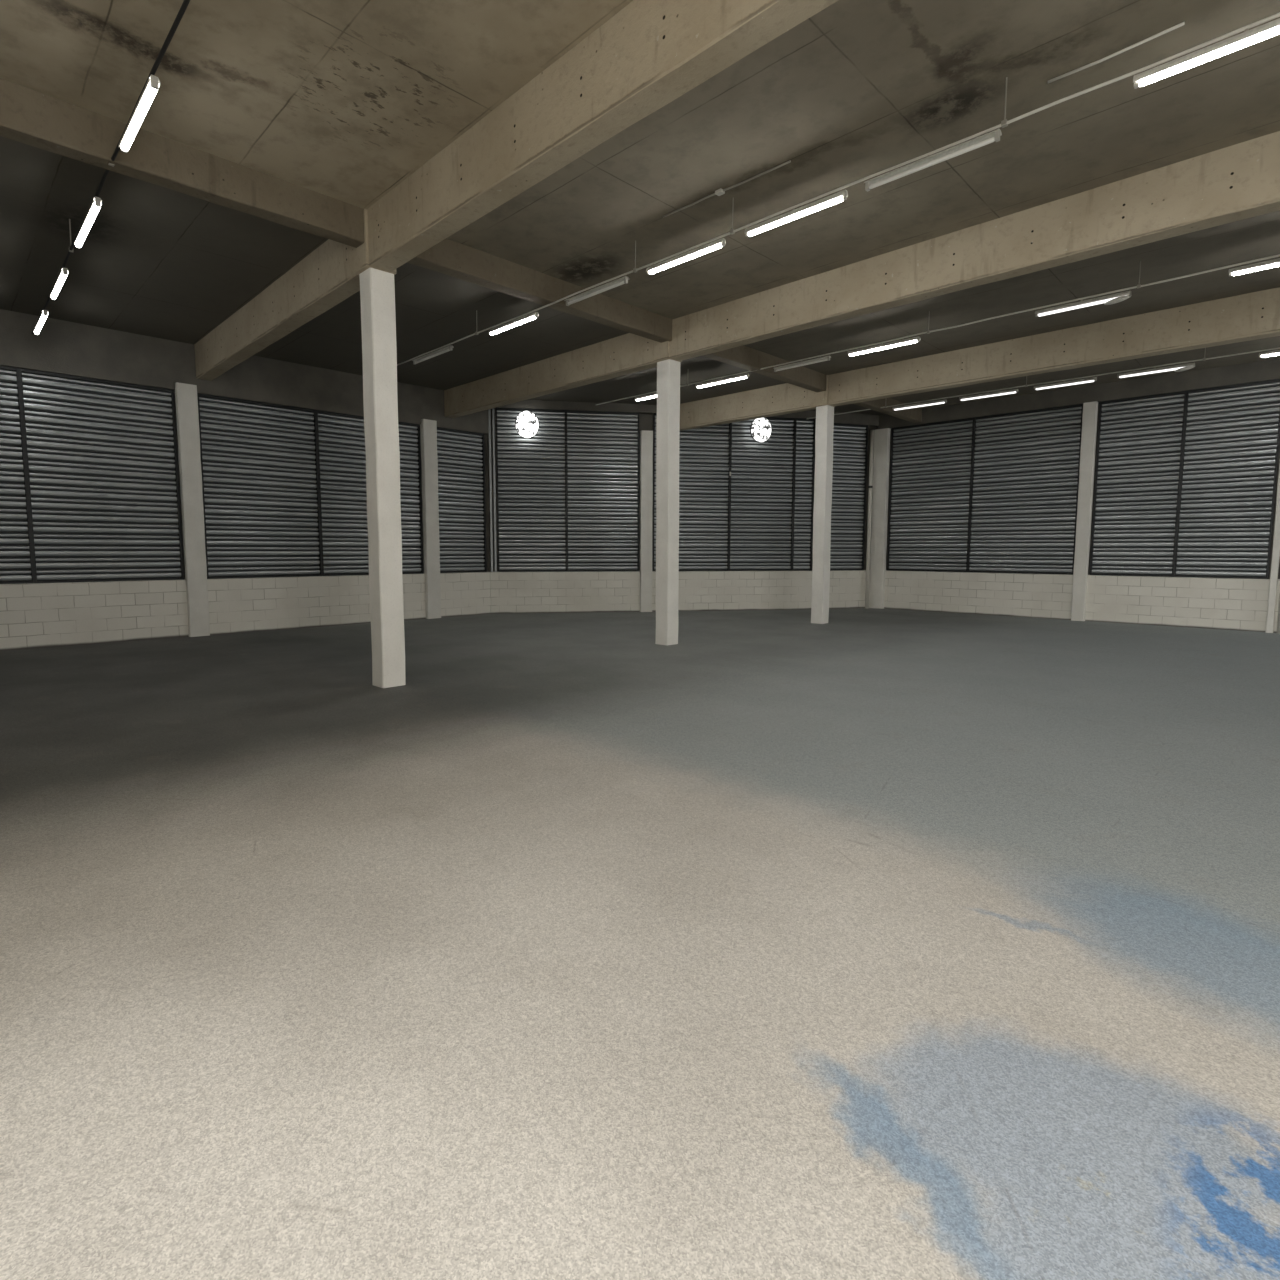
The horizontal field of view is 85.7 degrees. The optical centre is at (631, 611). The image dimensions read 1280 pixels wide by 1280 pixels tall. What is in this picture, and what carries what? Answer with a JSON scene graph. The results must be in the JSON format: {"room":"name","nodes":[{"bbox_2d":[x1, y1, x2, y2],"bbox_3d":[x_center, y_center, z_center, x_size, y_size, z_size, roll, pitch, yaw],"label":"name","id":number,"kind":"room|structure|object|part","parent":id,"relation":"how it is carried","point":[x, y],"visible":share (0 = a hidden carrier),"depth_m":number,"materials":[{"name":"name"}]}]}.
{"room":"empty warehouse","nodes":[
{"label":"empty warehouse","id":0,"kind":"room"},
{"bbox_2d":[0,572,490,650],"bbox_3d":[-7.991,-0.087,13.034,0.200,1.050,12.400,5,7,45],"label":"wall","id":1,"kind":"structure","parent":0,"point":[32,615],"depth_m":12.69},
{"bbox_2d":[0,365,183,583],"bbox_3d":[-10.240,-2.103,10.538,0.132,3.400,5.650,5,7,45],"label":"louver","id":2,"kind":"object","parent":1,"relation":"on","point":[89,479],"visible":1,"depth_m":11.60,"materials":[{"name":"grey"}]},
{"bbox_3d":[-10.988,-2.041,9.814,0.093,3.340,3.525,5,7,45],"label":"slat panel","id":3,"kind":"part","parent":2,"relation":"part of","materials":[{"name":"grey"}]},
{"bbox_3d":[-10.225,-3.771,10.377,0.088,0.050,5.650,5,7,45],"label":"head rail","id":4,"kind":"part","parent":2,"relation":"part of","materials":[{"name":"black metal"}]},
{"bbox_3d":[-10.230,-0.426,10.674,0.088,0.035,5.650,5,7,45],"label":"sill rail","id":5,"kind":"part","parent":2,"relation":"part of","materials":[{"name":"black metal"}]},
{"bbox_2d":[197,393,423,578],"bbox_3d":[-6.442,-2.436,14.354,0.132,3.400,4.420,5,7,45],"label":"louver","id":6,"kind":"object","parent":1,"relation":"on","point":[259,469],"visible":0.81,"depth_m":13.91,"materials":[{"name":"grey"}]},
{"bbox_3d":[-7.267,-2.366,13.553,0.093,3.340,2.075,5,7,45],"label":"slat panel","id":7,"kind":"part","parent":6,"relation":"part of","materials":[{"name":"grey"}]},
{"bbox_3d":[-6.426,-4.103,14.194,0.088,0.050,4.420,5,7,45],"label":"head rail","id":8,"kind":"part","parent":6,"relation":"part of","materials":[{"name":"black metal"}]},
{"bbox_3d":[-6.431,-0.758,14.490,0.088,0.035,4.420,5,7,45],"label":"sill rail","id":9,"kind":"part","parent":6,"relation":"part of","materials":[{"name":"black metal"}]},
{"bbox_3d":[-5.707,-2.502,15.120,0.093,3.340,2.255,5,7,45],"label":"slat panel","id":10,"kind":"part","parent":6,"relation":"part of","materials":[{"name":"grey"}]},
{"bbox_2d":[437,427,486,572],"bbox_3d":[-4.148,-2.636,16.662,0.128,3.400,1.340,5,7,45],"label":"louver","id":11,"kind":"object","parent":1,"relation":"on","point":[461,485],"visible":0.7,"depth_m":16.69,"materials":[{"name":"grey"}]},
{"bbox_3d":[-4.131,-4.304,16.500,0.088,0.050,1.340,5,7,45],"label":"head rail","id":12,"kind":"part","parent":11,"relation":"part of","materials":[{"name":"black metal"}]},
{"bbox_3d":[-4.136,-0.959,16.797,0.088,0.035,1.340,5,7,45],"label":"sill rail","id":13,"kind":"part","parent":11,"relation":"part of","materials":[{"name":"black metal"}]},
{"bbox_2d":[174,392,487,578],"bbox_3d":[-8.148,-2.218,13.004,0.250,5.500,13.100,5,7,45],"label":"wall","id":14,"kind":"structure","parent":0,"point":[174,392],"depth_m":16.04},
{"bbox_2d":[0,309,488,434],"bbox_3d":[-7.985,-4.420,12.650,0.240,0.850,12.400,5,7,45],"label":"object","id":15,"kind":"structure","parent":14,"relation":"attached to","point":[60,346],"depth_m":12.35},
{"bbox_2d":[0,608,1279,1279],"bbox_3d":[3.031,1.001,8.308,22.820,0.250,21.700,5,7,45],"label":"floor","id":16,"kind":"structure","parent":0,"point":[862,943],"depth_m":2.75,"materials":[{"name":"concrete"}]},
{"bbox_2d":[175,382,209,636],"bbox_3d":[-8.044,-1.813,12.624,0.166,4.560,0.327,5,7,45],"label":"wall column","id":17,"kind":"structure","parent":16,"relation":"on","point":[186,399],"depth_m":12.56,"materials":[{"name":"grey paint"}]},
{"bbox_2d":[354,209,405,687],"bbox_3d":[-2.895,-1.762,7.958,0.315,5.298,0.350,5,7,45],"label":"column","id":18,"kind":"structure","parent":16,"relation":"on","point":[377,287],"depth_m":7.87,"materials":[{"name":"white paint"}]},
{"bbox_2d":[420,419,440,618],"bbox_3d":[-4.672,-2.108,16.014,0.167,4.560,0.348,5,7,45],"label":"wall column","id":19,"kind":"structure","parent":16,"relation":"on","point":[428,428],"depth_m":15.94,"materials":[{"name":"grey paint"}]},
{"bbox_2d":[640,430,652,611],"bbox_3d":[0.363,-2.295,17.814,0.317,4.630,0.168,-1,5,-10],"label":"wall column","id":20,"kind":"structure","parent":16,"relation":"on","point":[646,437],"depth_m":17.73,"materials":[{"name":"grey paint"}]},
{"bbox_2d":[654,341,681,644],"bbox_3d":[0.589,-2.078,11.586,0.315,5.298,0.350,5,7,45],"label":"column","id":21,"kind":"structure","parent":16,"relation":"on","point":[668,371],"depth_m":11.51,"materials":[{"name":"white paint"}]},
{"bbox_2d":[811,375,834,623],"bbox_3d":[4.146,-2.377,15.025,0.315,5.298,0.350,5,7,45],"label":"column","id":22,"kind":"structure","parent":16,"relation":"on","point":[824,428],"depth_m":14.94,"materials":[{"name":"white paint"}]},
{"bbox_2d":[865,430,873,608],"bbox_3d":[6.524,-2.501,18.945,0.112,4.860,0.112,5,7,45],"label":"downpipe","id":23,"kind":"object","parent":16,"relation":"on","point":[870,486],"visible":1,"depth_m":18.90,"materials":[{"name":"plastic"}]},
{"bbox_2d":[869,428,890,608],"bbox_3d":[6.841,-2.530,19.057,0.397,4.900,0.178,5,7,45],"label":"wall column","id":24,"kind":"structure","parent":16,"relation":"on","point":[881,463],"depth_m":18.97,"materials":[{"name":"grey paint"}]},
{"bbox_2d":[1071,401,1097,620],"bbox_3d":[10.278,-2.230,15.670,0.267,4.910,0.167,5,7,45],"label":"wall column","id":25,"kind":"structure","parent":16,"relation":"on","point":[1090,409],"depth_m":15.60,"materials":[{"name":"grey paint"}]},
{"bbox_2d":[1266,464,1279,632],"bbox_3d":[12.582,-2.025,13.394,0.117,4.910,0.166,5,7,45],"label":"wall column","id":26,"kind":"structure","parent":16,"relation":"on","point":[1276,539],"depth_m":13.45,"materials":[{"name":"grey paint"}]},
{"bbox_2d":[1277,598,1279,633],"bbox_3d":[12.665,-2.007,13.244,0.120,4.900,0.120,5,7,45],"label":"downpipe","id":27,"kind":"object","parent":16,"relation":"on","point":[1278,621],"visible":1,"depth_m":13.44,"materials":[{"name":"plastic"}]},
{"bbox_2d":[0,0,1279,414],"bbox_3d":[3.039,-4.528,7.818,22.820,0.250,21.700,5,7,45],"label":"ceiling","id":28,"kind":"structure","parent":0,"point":[343,100],"depth_m":6.59,"materials":[{"name":"concrete"}]},
{"bbox_2d":[31,0,189,333],"bbox_3d":[-2.453,-3.886,3.940,19.500,0.355,0.040,5,7,45],"label":"conduit","id":29,"kind":"object","parent":28,"relation":"hanging from","point":[185,3],"visible":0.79,"depth_m":5.17,"materials":[{"name":"black"}]},
{"bbox_2d":[33,309,48,334],"bbox_3d":[-8.613,-4.207,10.043,1.250,0.099,0.066,5,7,45],"label":"tube light","id":30,"kind":"object","parent":29,"relation":"attached to","point":[44,314],"visible":1,"depth_m":9.91,"materials":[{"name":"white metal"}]},
{"bbox_2d":[50,267,68,299],"bbox_3d":[-7.140,-4.076,8.588,1.200,0.099,0.066,5,7,45],"label":"tube light","id":31,"kind":"object","parent":29,"relation":"attached to","point":[64,272],"visible":1,"depth_m":8.47,"materials":[{"name":"white metal"}]},
{"bbox_2d":[62,268,67,274],"bbox_3d":[-6.726,-4.033,8.181,0.032,0.072,0.044,5,7,45],"label":"socket","id":32,"kind":"object","parent":31,"relation":"attached to","point":[64,270],"depth_m":8.17,"materials":[{"name":"grey plastic"}]},
{"bbox_3d":[-6.321,-4.240,7.762,0.010,0.335,0.016,5,7,45],"label":"hanger rod","id":33,"kind":"part","parent":29,"relation":"part of","materials":[{"name":"silver metal"}]},
{"bbox_2d":[74,196,101,247],"bbox_3d":[-5.531,-3.933,7.000,1.330,0.099,0.066,5,7,45],"label":"tube light","id":34,"kind":"object","parent":29,"relation":"attached to","point":[96,204],"visible":1,"depth_m":6.88,"materials":[{"name":"white metal"}]},
{"bbox_2d":[94,197,100,206],"bbox_3d":[-5.072,-3.885,6.547,0.032,0.072,0.044,5,7,45],"label":"socket","id":35,"kind":"object","parent":34,"relation":"attached to","point":[97,202],"depth_m":6.54,"materials":[{"name":"grey plastic"}]},
{"bbox_2d":[118,74,159,152],"bbox_3d":[-3.770,-3.776,5.261,1.150,0.099,0.066,5,7,45],"label":"tube light","id":36,"kind":"object","parent":29,"relation":"attached to","point":[152,86],"visible":1,"depth_m":5.16,"materials":[{"name":"white metal"}]},
{"bbox_2d":[150,75,158,89],"bbox_3d":[-3.375,-3.734,4.871,0.032,0.072,0.044,5,7,45],"label":"socket","id":37,"kind":"object","parent":36,"relation":"attached to","point":[154,80],"depth_m":4.86,"materials":[{"name":"grey plastic"}]},
{"bbox_2d":[0,78,364,247],"bbox_3d":[-5.148,-4.027,5.447,0.226,0.354,6.155,5,7,45],"label":"cross beam","id":38,"kind":"structure","parent":28,"relation":"attached to","point":[28,116],"depth_m":6.28,"materials":[{"name":"concrete"}]},
{"bbox_2d":[194,0,837,380],"bbox_3d":[0.033,-3.840,4.835,22.220,0.604,0.256,5,7,45],"label":"concrete beam","id":39,"kind":"structure","parent":28,"relation":"attached to","point":[649,54],"depth_m":5.51,"materials":[{"name":"concrete"}]},
{"bbox_2d":[407,239,671,342],"bbox_3d":[-1.117,-4.390,9.497,0.226,0.334,4.795,5,7,45],"label":"cross beam","id":40,"kind":"structure","parent":28,"relation":"attached to","point":[448,257],"depth_m":9.19,"materials":[{"name":"concrete"}]},
{"bbox_2d":[662,160,790,217],"bbox_3d":[0.921,-4.323,7.103,1.601,0.034,0.070,5,7,45],"label":"conduit","id":41,"kind":"object","parent":28,"relation":"attached to","point":[719,192],"visible":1,"depth_m":7.08,"materials":[{"name":"silver metal"}]},
{"bbox_2d":[702,345,825,391],"bbox_3d":[2.405,-4.698,13.036,0.226,0.334,4.710,5,7,45],"label":"cross beam","id":42,"kind":"structure","parent":28,"relation":"attached to","point":[744,357],"depth_m":13.12,"materials":[{"name":"concrete"}]},
{"bbox_2d":[397,12,1279,365],"bbox_3d":[1.779,-4.109,6.565,17.200,0.362,0.040,5,7,45],"label":"conduit","id":43,"kind":"object","parent":28,"relation":"hanging from","point":[1004,123],"visible":1,"depth_m":5.78,"materials":[{"name":"white"}]},
{"bbox_2d":[412,345,453,364],"bbox_3d":[-3.388,-4.345,11.686,1.250,0.092,0.090,5,7,45],"label":"tube light","id":44,"kind":"object","parent":43,"relation":"attached to","point":[450,347],"visible":1,"depth_m":11.65,"materials":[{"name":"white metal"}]},
{"bbox_2d":[488,312,538,335],"bbox_3d":[-1.744,-4.195,10.063,1.160,0.099,0.066,5,7,45],"label":"tube light","id":45,"kind":"object","parent":43,"relation":"attached to","point":[532,316],"visible":1,"depth_m":10.00,"materials":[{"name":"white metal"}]},
{"bbox_2d":[564,276,628,305],"bbox_3d":[-0.466,-4.085,8.801,1.140,0.092,0.090,5,7,45],"label":"tube light","id":46,"kind":"object","parent":43,"relation":"attached to","point":[624,280],"visible":1,"depth_m":8.77,"materials":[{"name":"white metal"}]},
{"bbox_2d":[646,238,725,274],"bbox_3d":[0.586,-3.988,7.763,1.120,0.099,0.066,5,7,45],"label":"tube light","id":47,"kind":"object","parent":43,"relation":"attached to","point":[717,244],"visible":1,"depth_m":7.71,"materials":[{"name":"silver metal"}]},
{"bbox_3d":[1.063,-4.182,7.274,0.010,0.342,0.016,5,7,45],"label":"hanger rod","id":48,"kind":"part","parent":43,"relation":"part of","materials":[{"name":"silver metal"}]},
{"bbox_2d":[745,189,847,236],"bbox_3d":[1.587,-3.899,6.775,1.120,0.099,0.066,5,7,45],"label":"tube light","id":49,"kind":"object","parent":43,"relation":"attached to","point":[838,197],"visible":1,"depth_m":6.72,"materials":[{"name":"white metal"}]},
{"bbox_2d":[842,190,846,199],"bbox_3d":[1.972,-3.858,6.395,0.032,0.072,0.044,5,7,45],"label":"socket","id":50,"kind":"object","parent":49,"relation":"attached to","point":[844,193],"depth_m":6.38,"materials":[{"name":"grey plastic"}]},
{"bbox_2d":[864,129,1001,191],"bbox_3d":[2.517,-3.820,5.856,1.120,0.092,0.090,5,7,45],"label":"tube light","id":51,"kind":"object","parent":43,"relation":"attached to","point":[992,136],"visible":1,"depth_m":5.81,"materials":[{"name":"white metal"}]},
{"bbox_2d":[865,181,869,191],"bbox_3d":[2.132,-3.844,6.237,0.032,0.072,0.044,5,7,45],"label":"socket","id":52,"kind":"object","parent":51,"relation":"attached to","point":[867,183],"depth_m":6.22,"materials":[{"name":"grey plastic"}]},
{"bbox_2d":[994,130,999,141],"bbox_3d":[2.902,-3.775,5.476,0.032,0.072,0.044,5,7,45],"label":"socket","id":53,"kind":"object","parent":51,"relation":"attached to","point":[996,132],"depth_m":5.46,"materials":[{"name":"grey plastic"}]},
{"bbox_3d":[2.938,-4.016,5.423,0.010,0.342,0.016,5,7,45],"label":"hanger rod","id":54,"kind":"part","parent":43,"relation":"part of","materials":[{"name":"silver metal"}]},
{"bbox_2d":[1133,18,1279,88],"bbox_3d":[3.951,-3.688,4.439,1.180,0.099,0.066,5,7,45],"label":"tube light","id":55,"kind":"object","parent":43,"relation":"attached to","point":[1248,37],"visible":1,"depth_m":4.55,"materials":[{"name":"white metal"}]},
{"bbox_2d":[1134,81,1139,88],"bbox_3d":[3.545,-3.718,4.841,0.032,0.072,0.044,5,7,45],"label":"socket","id":56,"kind":"object","parent":55,"relation":"attached to","point":[1136,83],"depth_m":4.83,"materials":[{"name":"grey plastic"}]},
{"bbox_2d":[444,131,1279,417],"bbox_3d":[3.584,-4.150,8.404,22.220,0.604,0.256,5,7,45],"label":"concrete beam","id":57,"kind":"structure","parent":28,"relation":"attached to","point":[1240,181],"depth_m":8.03,"materials":[{"name":"concrete"}]},
{"bbox_2d":[853,398,921,422],"bbox_3d":[5.890,-5.002,16.538,0.226,0.334,4.690,5,7,45],"label":"cross beam","id":58,"kind":"structure","parent":28,"relation":"attached to","point":[914,415],"depth_m":17.00,"materials":[{"name":"concrete"}]},
{"bbox_2d":[596,254,1279,404],"bbox_3d":[5.264,-4.428,10.066,17.200,0.332,0.040,5,7,45],"label":"conduit","id":59,"kind":"object","parent":28,"relation":"hanging from","point":[1139,285],"visible":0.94,"depth_m":9.91,"materials":[{"name":"white"}]},
{"bbox_2d":[635,392,656,400],"bbox_3d":[0.523,-4.636,14.765,1.250,0.099,0.066,5,7,45],"label":"tube light","id":60,"kind":"object","parent":59,"relation":"attached to","point":[654,395],"visible":0.53,"depth_m":14.94,"materials":[{"name":"white metal"}]},
{"bbox_2d":[696,373,748,387],"bbox_3d":[1.759,-4.526,13.545,1.270,0.099,0.066,5,7,45],"label":"tube light","id":61,"kind":"object","parent":59,"relation":"attached to","point":[743,376],"visible":1,"depth_m":13.49,"materials":[{"name":"white metal"}]},
{"bbox_2d":[774,356,830,371],"bbox_3d":[3.020,-4.418,12.300,1.120,0.092,0.090,5,7,45],"label":"tube light","id":62,"kind":"object","parent":59,"relation":"attached to","point":[821,359],"visible":1,"depth_m":12.28,"materials":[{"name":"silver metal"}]},
{"bbox_2d":[847,336,919,355],"bbox_3d":[4.085,-4.319,11.249,1.200,0.099,0.066,5,7,45],"label":"tube light","id":63,"kind":"object","parent":59,"relation":"attached to","point":[882,346],"visible":1,"depth_m":11.20,"materials":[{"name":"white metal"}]},
{"bbox_2d":[1035,291,1131,316],"bbox_3d":[6.062,-4.125,9.297,1.110,0.136,0.080,5,7,45],"label":"tube light","id":64,"kind":"object","parent":59,"relation":"attached to","point":[1114,298],"visible":1,"depth_m":9.23,"materials":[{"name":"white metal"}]},
{"bbox_2d":[1229,258,1279,275],"bbox_3d":[7.547,-4.011,7.830,1.170,0.099,0.066,5,7,45],"label":"tube light","id":65,"kind":"object","parent":59,"relation":"attached to","point":[1276,262],"visible":1,"depth_m":8.06,"materials":[{"name":"white metal"}]},
{"bbox_2d":[680,287,1279,430],"bbox_3d":[8.025,-4.361,10.978,19.550,0.624,0.256,5,7,45],"label":"concrete beam","id":66,"kind":"structure","parent":28,"relation":"attached to","point":[1255,315],"depth_m":11.94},
{"bbox_2d":[807,347,1279,418],"bbox_3d":[9.707,-4.659,12.691,14.600,0.322,0.040,5,7,45],"label":"conduit","id":67,"kind":"object","parent":28,"relation":"hanging from","point":[1204,358],"visible":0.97,"depth_m":13.58,"materials":[{"name":"white"}]},
{"bbox_2d":[892,399,946,410],"bbox_3d":[6.575,-4.729,15.802,1.220,0.099,0.066,5,7,45],"label":"tube light","id":68,"kind":"object","parent":67,"relation":"attached to","point":[945,400],"visible":1,"depth_m":15.75,"materials":[{"name":"white metal"}]},
{"bbox_2d":[959,389,1018,400],"bbox_3d":[7.623,-4.636,14.768,1.170,0.099,0.066,5,7,45],"label":"tube light","id":69,"kind":"object","parent":67,"relation":"attached to","point":[1012,391],"visible":1,"depth_m":14.73,"materials":[{"name":"white metal"}]},
{"bbox_2d":[1034,377,1096,389],"bbox_3d":[8.635,-4.545,13.768,1.080,0.099,0.066,5,7,45],"label":"tube light","id":70,"kind":"object","parent":67,"relation":"attached to","point":[1088,380],"visible":1,"depth_m":13.73,"materials":[{"name":"white metal"}]},
{"bbox_2d":[1117,363,1194,377],"bbox_3d":[9.672,-4.435,12.746,1.160,0.136,0.080,5,7,45],"label":"tube light","id":71,"kind":"object","parent":67,"relation":"attached to","point":[1178,368],"visible":1,"depth_m":12.68,"materials":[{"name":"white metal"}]},
{"bbox_2d":[1259,350,1279,357],"bbox_3d":[11.099,-4.326,11.335,1.180,0.099,0.066,5,7,45],"label":"tube light","id":72,"kind":"object","parent":67,"relation":"attached to","point":[1277,352],"visible":1,"depth_m":11.64,"materials":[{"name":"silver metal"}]},
{"bbox_2d":[1048,21,1184,82],"bbox_3d":[3.584,-4.151,5.145,0.040,0.022,0.851,-5,7,-44],"label":"conduit","id":73,"kind":"object","parent":28,"relation":"attached to","point":[1182,23],"visible":1,"depth_m":5.12,"materials":[{"name":"white"}]},
{"bbox_2d":[490,571,811,613],"bbox_3d":[0.663,-0.528,18.165,8.591,1.050,0.201,-1,5,-10],"label":"wall","id":74,"kind":"structure","parent":0,"point":[511,592],"depth_m":17.96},
{"bbox_2d":[488,408,496,571],"bbox_3d":[-3.464,-2.989,17.136,0.145,4.020,0.050,-1,5,-10],"label":"post","id":75,"kind":"object","parent":74,"relation":"on","point":[489,410],"visible":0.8,"depth_m":17.11,"materials":[{"name":"grey metal"}]},
{"bbox_3d":[-3.510,-2.988,17.128,0.053,4.020,0.050,-1,5,-10],"label":"post","id":76,"kind":"part","parent":75,"relation":"part of","materials":[{"name":"grey metal"}]},
{"bbox_3d":[-3.418,-2.989,17.144,0.052,4.020,0.050,-1,5,-10],"label":"post","id":77,"kind":"part","parent":75,"relation":"part of","materials":[{"name":"grey metal"}]},
{"bbox_2d":[496,407,638,571],"bbox_3d":[-1.602,-3.036,17.530,3.600,4.050,0.132,-1,5,-10],"label":"louver","id":78,"kind":"object","parent":74,"relation":"on","point":[568,493],"visible":0.97,"depth_m":17.54,"materials":[{"name":"grey"}]},
{"bbox_2d":[515,410,538,438],"bbox_3d":[-2.566,-4.572,16.896,0.443,0.696,0.442,4,6,34],"label":"round lamp","id":79,"kind":"object","parent":78,"relation":"attached to","point":[526,422],"visible":1,"depth_m":16.83,"materials":[{"name":"grey"}]},
{"bbox_3d":[-2.529,-3.025,17.392,1.685,3.990,0.093,-1,5,-10],"label":"slat panel","id":80,"kind":"part","parent":78,"relation":"part of","materials":[{"name":"grey"}]},
{"bbox_3d":[-1.596,-5.026,17.336,3.600,0.050,0.088,-1,5,-10],"label":"head rail","id":81,"kind":"part","parent":78,"relation":"part of","materials":[{"name":"black metal"}]},
{"bbox_3d":[-1.602,-1.034,17.689,3.600,0.035,0.088,-1,5,-10],"label":"sill rail","id":82,"kind":"part","parent":78,"relation":"part of","materials":[{"name":"black metal"}]},
{"bbox_3d":[-0.750,-3.049,17.694,1.825,3.990,0.093,-1,5,-10],"label":"slat panel","id":83,"kind":"part","parent":78,"relation":"part of","materials":[{"name":"grey"}]},
{"bbox_2d":[652,413,814,570],"bbox_3d":[2.708,-3.093,18.250,4.400,4.050,0.152,-1,5,-10],"label":"louver","id":84,"kind":"object","parent":74,"relation":"on","point":[754,534],"visible":0.93,"depth_m":18.33,"materials":[{"name":"grey"}]},
{"bbox_3d":[1.547,-3.080,18.083,2.015,3.990,0.093,-1,5,-10],"label":"slat panel","id":85,"kind":"part","parent":84,"relation":"part of","materials":[{"name":"grey"}]},
{"bbox_3d":[2.707,-1.092,18.419,4.400,0.035,0.088,-1,5,-10],"label":"sill rail","id":86,"kind":"part","parent":84,"relation":"part of","materials":[{"name":"black metal"}]},
{"bbox_3d":[2.713,-5.084,18.065,4.400,0.050,0.088,-1,5,-10],"label":"head rail","id":87,"kind":"part","parent":84,"relation":"part of","materials":[{"name":"black metal"}]},
{"bbox_2d":[750,417,771,442],"bbox_3d":[3.349,-4.712,17.893,0.443,0.696,0.442,4,6,34],"label":"round lamp","id":88,"kind":"object","parent":84,"relation":"attached to","point":[760,428],"visible":0.88,"depth_m":17.82,"materials":[{"name":"grey"}]},
{"bbox_3d":[3.443,-3.105,18.404,1.730,3.990,0.093,-1,5,-10],"label":"slat panel","id":89,"kind":"part","parent":84,"relation":"part of","materials":[{"name":"grey"}]},
{"bbox_3d":[4.599,-3.121,18.599,0.515,3.990,0.093,-1,5,-10],"label":"slat panel","id":90,"kind":"part","parent":84,"relation":"part of","materials":[{"name":"grey"}]},
{"bbox_2d":[486,409,815,571],"bbox_3d":[0.629,-2.665,18.199,9.291,5.500,0.250,-1,5,-10],"label":"wall","id":91,"kind":"structure","parent":0,"point":[645,420],"depth_m":17.42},
{"bbox_2d":[494,400,815,418],"bbox_3d":[0.670,-5.185,17.753,8.591,0.200,0.241,-1,5,-10],"label":"trim","id":92,"kind":"structure","parent":91,"relation":"attached to","point":[529,404],"depth_m":17.36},
{"bbox_2d":[809,426,877,569],"bbox_3d":[5.752,-2.745,19.191,2.645,5.500,0.250,-1,5,-17],"label":"wall","id":93,"kind":"structure","parent":0,"point":[876,427],"depth_m":19.26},
{"bbox_2d":[815,412,878,426],"bbox_3d":[5.822,-5.226,18.755,1.945,0.280,0.240,-1,5,-17],"label":"trim","id":94,"kind":"structure","parent":93,"relation":"attached to","point":[847,418],"depth_m":18.72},
{"bbox_2d":[829,570,869,608],"bbox_3d":[5.815,-0.609,19.164,1.945,1.050,0.200,-1,5,-17],"label":"wall","id":95,"kind":"structure","parent":0,"point":[847,588],"depth_m":19.11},
{"bbox_2d":[812,423,867,570],"bbox_3d":[5.685,-3.103,18.877,1.590,3.970,0.128,-1,5,-17],"label":"louver","id":96,"kind":"object","parent":95,"relation":"on","point":[849,453],"visible":0.67,"depth_m":18.96,"materials":[{"name":"grey"}]},
{"bbox_3d":[5.688,-1.142,19.031,1.590,0.035,0.088,-1,5,-17],"label":"sill rail","id":97,"kind":"part","parent":96,"relation":"part of","materials":[{"name":"black metal"}]},
{"bbox_3d":[5.694,-5.054,18.685,1.590,0.050,0.088,-1,5,-17],"label":"head rail","id":98,"kind":"part","parent":96,"relation":"part of","materials":[{"name":"black metal"}]},
{"bbox_2d":[884,570,1279,632],"bbox_3d":[12.632,-0.116,13.710,16.300,1.050,0.200,5,7,45],"label":"wall","id":99,"kind":"structure","parent":0,"point":[1239,604],"depth_m":15.57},
{"bbox_2d":[887,404,1082,574],"bbox_3d":[8.673,-2.915,17.369,4.450,3.870,0.132,5,7,45],"label":"louver","id":100,"kind":"object","parent":99,"relation":"on","point":[1025,478],"visible":0.88,"depth_m":17.18,"materials":[{"name":"grey"}]},
{"bbox_3d":[7.854,-2.991,18.205,2.065,3.810,0.093,5,7,45],"label":"slat panel","id":101,"kind":"part","parent":100,"relation":"part of","materials":[{"name":"grey"}]},
{"bbox_3d":[8.657,-1.004,17.526,4.450,0.035,0.088,5,7,45],"label":"sill rail","id":102,"kind":"part","parent":100,"relation":"part of","materials":[{"name":"black metal"}]},
{"bbox_3d":[8.663,-4.817,17.188,4.450,0.050,0.088,5,7,45],"label":"head rail","id":103,"kind":"part","parent":100,"relation":"part of","materials":[{"name":"black metal"}]},
{"bbox_3d":[9.438,-2.850,16.642,2.295,3.810,0.093,5,7,45],"label":"slat panel","id":104,"kind":"part","parent":100,"relation":"part of","materials":[{"name":"grey"}]},
{"bbox_2d":[1090,379,1279,578],"bbox_3d":[11.538,-2.660,14.540,3.000,3.870,0.132,5,7,45],"label":"louver","id":105,"kind":"object","parent":99,"relation":"on","point":[1185,481],"visible":1,"depth_m":14.43,"materials":[{"name":"grey"}]},
{"bbox_3d":[11.025,-2.708,15.074,1.475,3.810,0.093,5,7,45],"label":"slat panel","id":106,"kind":"part","parent":105,"relation":"part of","materials":[{"name":"grey"}]},
{"bbox_3d":[11.523,-0.749,14.696,3.000,0.035,0.088,5,7,45],"label":"sill rail","id":107,"kind":"part","parent":105,"relation":"part of","materials":[{"name":"black metal"}]},
{"bbox_3d":[11.529,-4.562,14.359,3.000,0.050,0.088,5,7,45],"label":"head rail","id":108,"kind":"part","parent":105,"relation":"part of","materials":[{"name":"black metal"}]},
{"bbox_3d":[12.094,-2.613,14.019,1.435,3.810,0.093,5,7,45],"label":"slat panel","id":109,"kind":"part","parent":105,"relation":"part of","materials":[{"name":"grey"}]},
{"bbox_2d":[886,403,1279,578],"bbox_3d":[12.794,-2.246,13.681,17.000,5.500,0.250,5,7,45],"label":"wall","id":110,"kind":"structure","parent":0,"point":[1098,403],"depth_m":15.67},
{"bbox_2d":[878,358,1279,428],"bbox_3d":[12.639,-4.683,13.305,16.300,0.380,0.240,5,7,45],"label":"concrete beam","id":111,"kind":"structure","parent":110,"relation":"attached to","point":[1265,370],"depth_m":15.28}
]}

